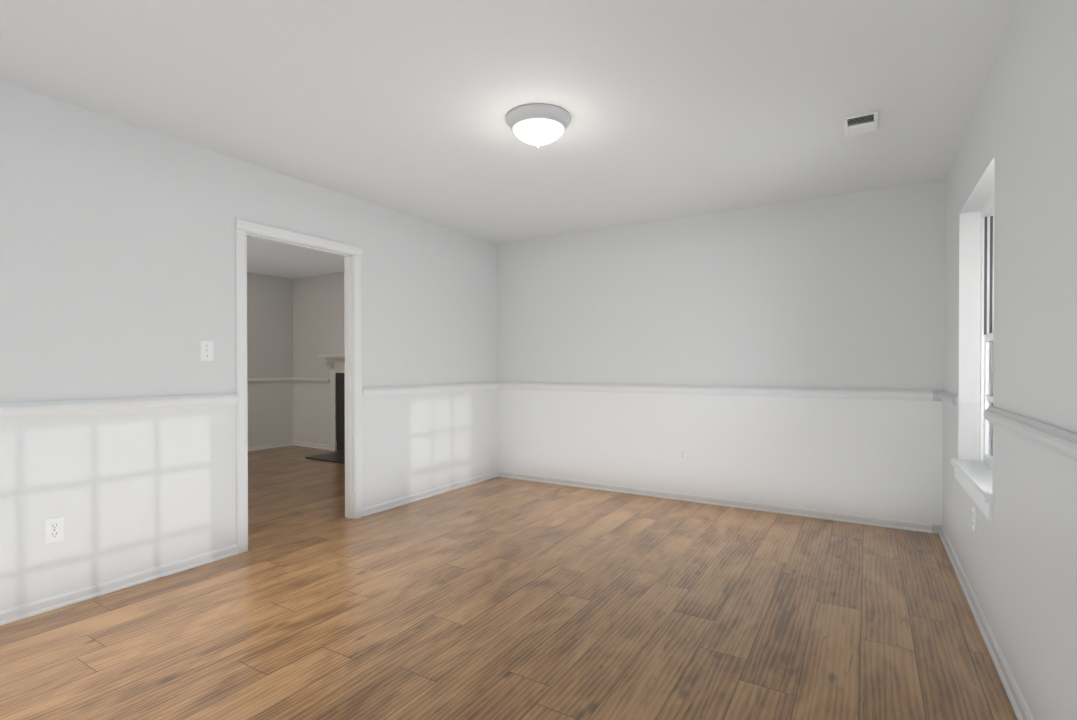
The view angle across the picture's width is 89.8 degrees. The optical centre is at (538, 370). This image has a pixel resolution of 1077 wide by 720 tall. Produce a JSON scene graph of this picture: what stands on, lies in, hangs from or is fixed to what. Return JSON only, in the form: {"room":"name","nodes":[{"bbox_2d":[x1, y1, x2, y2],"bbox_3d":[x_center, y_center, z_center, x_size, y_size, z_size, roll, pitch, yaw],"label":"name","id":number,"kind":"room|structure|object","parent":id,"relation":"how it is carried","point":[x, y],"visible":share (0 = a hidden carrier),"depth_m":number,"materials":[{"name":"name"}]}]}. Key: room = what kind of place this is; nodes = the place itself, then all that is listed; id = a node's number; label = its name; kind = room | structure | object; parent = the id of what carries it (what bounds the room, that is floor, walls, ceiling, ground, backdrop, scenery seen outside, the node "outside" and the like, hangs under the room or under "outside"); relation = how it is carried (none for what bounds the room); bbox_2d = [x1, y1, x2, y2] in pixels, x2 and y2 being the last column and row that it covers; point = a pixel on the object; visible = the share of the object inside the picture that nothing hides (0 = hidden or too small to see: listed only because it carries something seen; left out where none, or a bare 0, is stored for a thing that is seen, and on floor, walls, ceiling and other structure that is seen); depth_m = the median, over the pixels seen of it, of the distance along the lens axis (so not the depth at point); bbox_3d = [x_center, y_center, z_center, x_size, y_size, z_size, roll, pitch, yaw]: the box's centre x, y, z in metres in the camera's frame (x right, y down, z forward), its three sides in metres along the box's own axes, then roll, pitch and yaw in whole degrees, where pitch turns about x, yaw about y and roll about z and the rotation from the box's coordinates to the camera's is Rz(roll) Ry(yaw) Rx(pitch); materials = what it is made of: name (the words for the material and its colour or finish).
{"room":"living room","nodes":[
{"label":"living room","id":0,"kind":"room"},
{"bbox_2d":[0,81,496,610],"bbox_3d":[-1.775,-0.086,3.585,0.100,2.440,5.770,0,1,31],"label":"wall","id":1,"kind":"structure","parent":0,"point":[116,259],"depth_m":2.96,"materials":[{"name":"paint"}]},
{"bbox_2d":[44,516,63,543],"bbox_3d":[-2.321,0.767,2.590,0.007,0.116,0.072,0,1,31],"label":"electrical outlet plate","id":2,"kind":"object","parent":1,"relation":"attached to","point":[53,529],"visible":1,"depth_m":2.59,"materials":[{"name":"white plastic"}]},
{"bbox_2d":[0,544,238,625],"bbox_3d":[-2.502,1.114,2.282,0.022,0.060,2.472,0,1,31],"label":"baseboard","id":3,"kind":"structure","parent":1,"relation":"attached to","point":[160,571],"depth_m":2.77,"materials":[{"name":"paint"}]},
{"bbox_2d":[200,341,212,360],"bbox_3d":[-1.951,-0.113,3.183,0.016,0.116,0.072,0,1,31],"label":"switch plate","id":4,"kind":"object","parent":1,"relation":"attached to","point":[206,350],"visible":1,"depth_m":3.18,"materials":[{"name":"white plastic"}]},
{"bbox_2d":[235,218,361,553],"bbox_3d":[-1.660,0.096,3.774,0.136,2.073,0.966,0,1,31],"label":"door frame","id":5,"kind":"structure","parent":1,"relation":"attached to","point":[351,254],"depth_m":3.88,"materials":[{"name":"white paint"}]},
{"bbox_2d":[362,470,499,516],"bbox_3d":[-0.901,1.094,4.911,0.022,0.060,1.752,0,1,31],"label":"baseboard","id":6,"kind":"structure","parent":1,"relation":"attached to","point":[394,503],"depth_m":4.76,"materials":[{"name":"paint"}]},
{"bbox_2d":[247,272,292,446],"bbox_3d":[-5.066,-0.102,5.660,0.120,2.440,5.650,0,1,31],"label":"wall","id":7,"kind":"structure","parent":0,"point":[270,337],"depth_m":7.63,"materials":[{"name":"paint"}]},
{"bbox_2d":[248,441,291,450],"bbox_3d":[-5.036,1.089,5.580,0.022,0.060,5.530,0,1,31],"label":"baseboard","id":8,"kind":"structure","parent":7,"relation":"attached to","point":[252,448],"depth_m":7.62,"materials":[{"name":"paint"}]},
{"bbox_2d":[293,272,344,444],"bbox_3d":[-1.962,-0.112,7.007,3.780,2.440,0.120,0,1,31],"label":"wall","id":9,"kind":"structure","parent":0,"point":[318,314],"depth_m":7.67,"materials":[{"name":"paint"}]},
{"bbox_2d":[292,441,328,449],"bbox_3d":[-3.221,1.073,7.699,0.860,0.060,0.022,0,1,31],"label":"baseboard","id":10,"kind":"structure","parent":9,"relation":"attached to","point":[313,445],"depth_m":7.71,"materials":[{"name":"paint"}]},
{"bbox_2d":[0,445,1016,719],"bbox_3d":[-1.724,1.184,3.564,8.018,0.100,5.770,0,1,31],"label":"floor","id":11,"kind":"structure","parent":0,"point":[502,599],"depth_m":2.45,"materials":[{"name":"brown wood"}]},
{"bbox_2d":[305,354,344,463],"bbox_3d":[-2.408,0.451,6.837,1.520,1.322,0.632,0,1,31],"label":"fireplace","id":12,"kind":"object","parent":11,"relation":"on","point":[335,363],"visible":0.27,"depth_m":7.35,"materials":[{"name":"white paint"}]},
{"bbox_2d":[0,0,1018,278],"bbox_3d":[-1.724,-1.356,3.545,8.018,0.100,5.770,0,1,31],"label":"ceiling","id":13,"kind":"structure","parent":0,"point":[680,108],"depth_m":2.52,"materials":[{"name":"white paint"}]},
{"bbox_2d":[506,103,570,147],"bbox_3d":[0.000,-1.224,2.797,0.336,0.151,0.336,0,1,31],"label":"flush-mount light fixture","id":14,"kind":"object","parent":13,"relation":"attached to","point":[538,125],"visible":1,"depth_m":2.70,"materials":[{"name":"white glass"}]},
{"bbox_2d":[843,110,877,136],"bbox_3d":[1.694,-1.294,2.840,0.150,0.012,0.250,0,1,31],"label":"ceiling vent","id":15,"kind":"object","parent":13,"relation":"in","point":[861,123],"visible":1,"depth_m":2.83,"materials":[{"name":"white metal"}]},
{"bbox_2d":[497,180,943,524],"bbox_3d":[1.383,-0.095,4.812,4.018,2.440,0.390,0,1,31],"label":"wall","id":16,"kind":"structure","parent":0,"point":[845,291],"depth_m":4.41,"materials":[{"name":"paint"}]},
{"bbox_2d":[679,447,686,460],"bbox_3d":[1.246,0.726,4.668,0.072,0.116,0.007,0,1,31],"label":"outlet","id":17,"kind":"object","parent":16,"relation":"attached to","point":[682,453],"visible":1,"depth_m":4.67,"materials":[{"name":"white plastic"}]},
{"bbox_2d":[500,471,935,533],"bbox_3d":[1.157,1.096,4.717,3.740,0.060,0.022,0,1,31],"label":"baseboard","id":18,"kind":"structure","parent":16,"relation":"attached to","point":[827,515],"depth_m":4.42,"materials":[{"name":"paint"}]},
{"bbox_2d":[943,0,1076,719],"bbox_3d":[1.496,-0.069,1.365,0.240,2.440,5.380,0,1,31],"label":"wall","id":19,"kind":"structure","parent":0,"point":[1016,154],"depth_m":1.81,"materials":[{"name":"paint"}]},
{"bbox_2d":[950,458,993,520],"bbox_3d":[2.180,0.570,2.663,0.127,0.103,1.070,0,1,31],"label":"window sill","id":20,"kind":"structure","parent":19,"relation":"attached to","point":[974,479],"depth_m":2.61,"materials":[{"name":"white paint"}]},
{"bbox_2d":[972,505,975,532],"bbox_3d":[2.113,0.721,2.623,0.007,0.116,0.072,0,1,31],"label":"electrical outlet plate","id":21,"kind":"object","parent":19,"relation":"attached to","point":[973,518],"visible":1,"depth_m":2.61,"materials":[{"name":"white plastic"}]},
{"bbox_2d":[936,525,1033,719],"bbox_3d":[1.415,1.120,1.494,0.022,0.060,5.260,0,1,31],"label":"baseboard","id":22,"kind":"structure","parent":19,"relation":"attached to","point":[1021,710],"depth_m":2.22,"materials":[{"name":"paint"}]},
{"bbox_2d":[979,194,993,471],"bbox_3d":[2.277,-0.173,2.598,0.100,1.440,1.000,0,1,31],"label":"window","id":23,"kind":"structure","parent":19,"relation":"in","point":[986,332],"depth_m":2.99,"materials":[{"name":"white paint"}]},
{"bbox_3d":[-3.194,-0.067,1.142,8.018,2.440,0.120,0,1,31],"label":"wall","id":24,"kind":"structure","parent":0,"visible":0},
{"bbox_2d":[0,393,238,419],"bbox_3d":[-2.491,0.189,2.286,0.031,0.076,2.442,0,1,31],"label":"trim","id":25,"kind":"structure","parent":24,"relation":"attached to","point":[24,410],"depth_m":2.76,"materials":[{"name":"paint"}]},
{"bbox_2d":[247,377,291,383],"bbox_3d":[-5.033,0.164,5.571,0.031,0.076,5.530,0,1,31],"label":"trim","id":26,"kind":"structure","parent":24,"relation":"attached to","point":[249,380],"depth_m":7.58,"materials":[{"name":"paint"}]},
{"bbox_2d":[292,377,329,383],"bbox_3d":[-3.235,0.148,7.696,0.770,0.076,0.031,0,1,31],"label":"trim","id":27,"kind":"structure","parent":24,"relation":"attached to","point":[294,380],"depth_m":7.69,"materials":[{"name":"paint"}]},
{"bbox_2d":[362,382,499,397],"bbox_3d":[-0.898,0.169,4.902,0.031,0.076,1.752,0,1,31],"label":"trim","id":28,"kind":"structure","parent":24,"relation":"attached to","point":[441,388],"depth_m":4.74,"materials":[{"name":"paint"}]},
{"bbox_2d":[500,382,935,400],"bbox_3d":[1.171,0.171,4.696,3.778,0.076,0.031,0,1,31],"label":"trim","id":29,"kind":"structure","parent":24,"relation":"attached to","point":[838,393],"depth_m":4.40,"materials":[{"name":"paint"}]},
{"bbox_2d":[936,390,958,407],"bbox_3d":[2.579,0.180,3.406,0.031,0.076,0.690,0,1,31],"label":"trim","id":30,"kind":"structure","parent":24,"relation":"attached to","point":[949,398],"depth_m":3.35,"materials":[{"name":"paint"}]},
{"bbox_2d":[984,406,1076,464],"bbox_3d":[1.500,0.194,1.634,0.031,0.076,1.460,0,1,31],"label":"trim","id":31,"kind":"structure","parent":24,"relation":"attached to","point":[1058,441],"depth_m":1.58,"materials":[{"name":"paint"}]}
]}

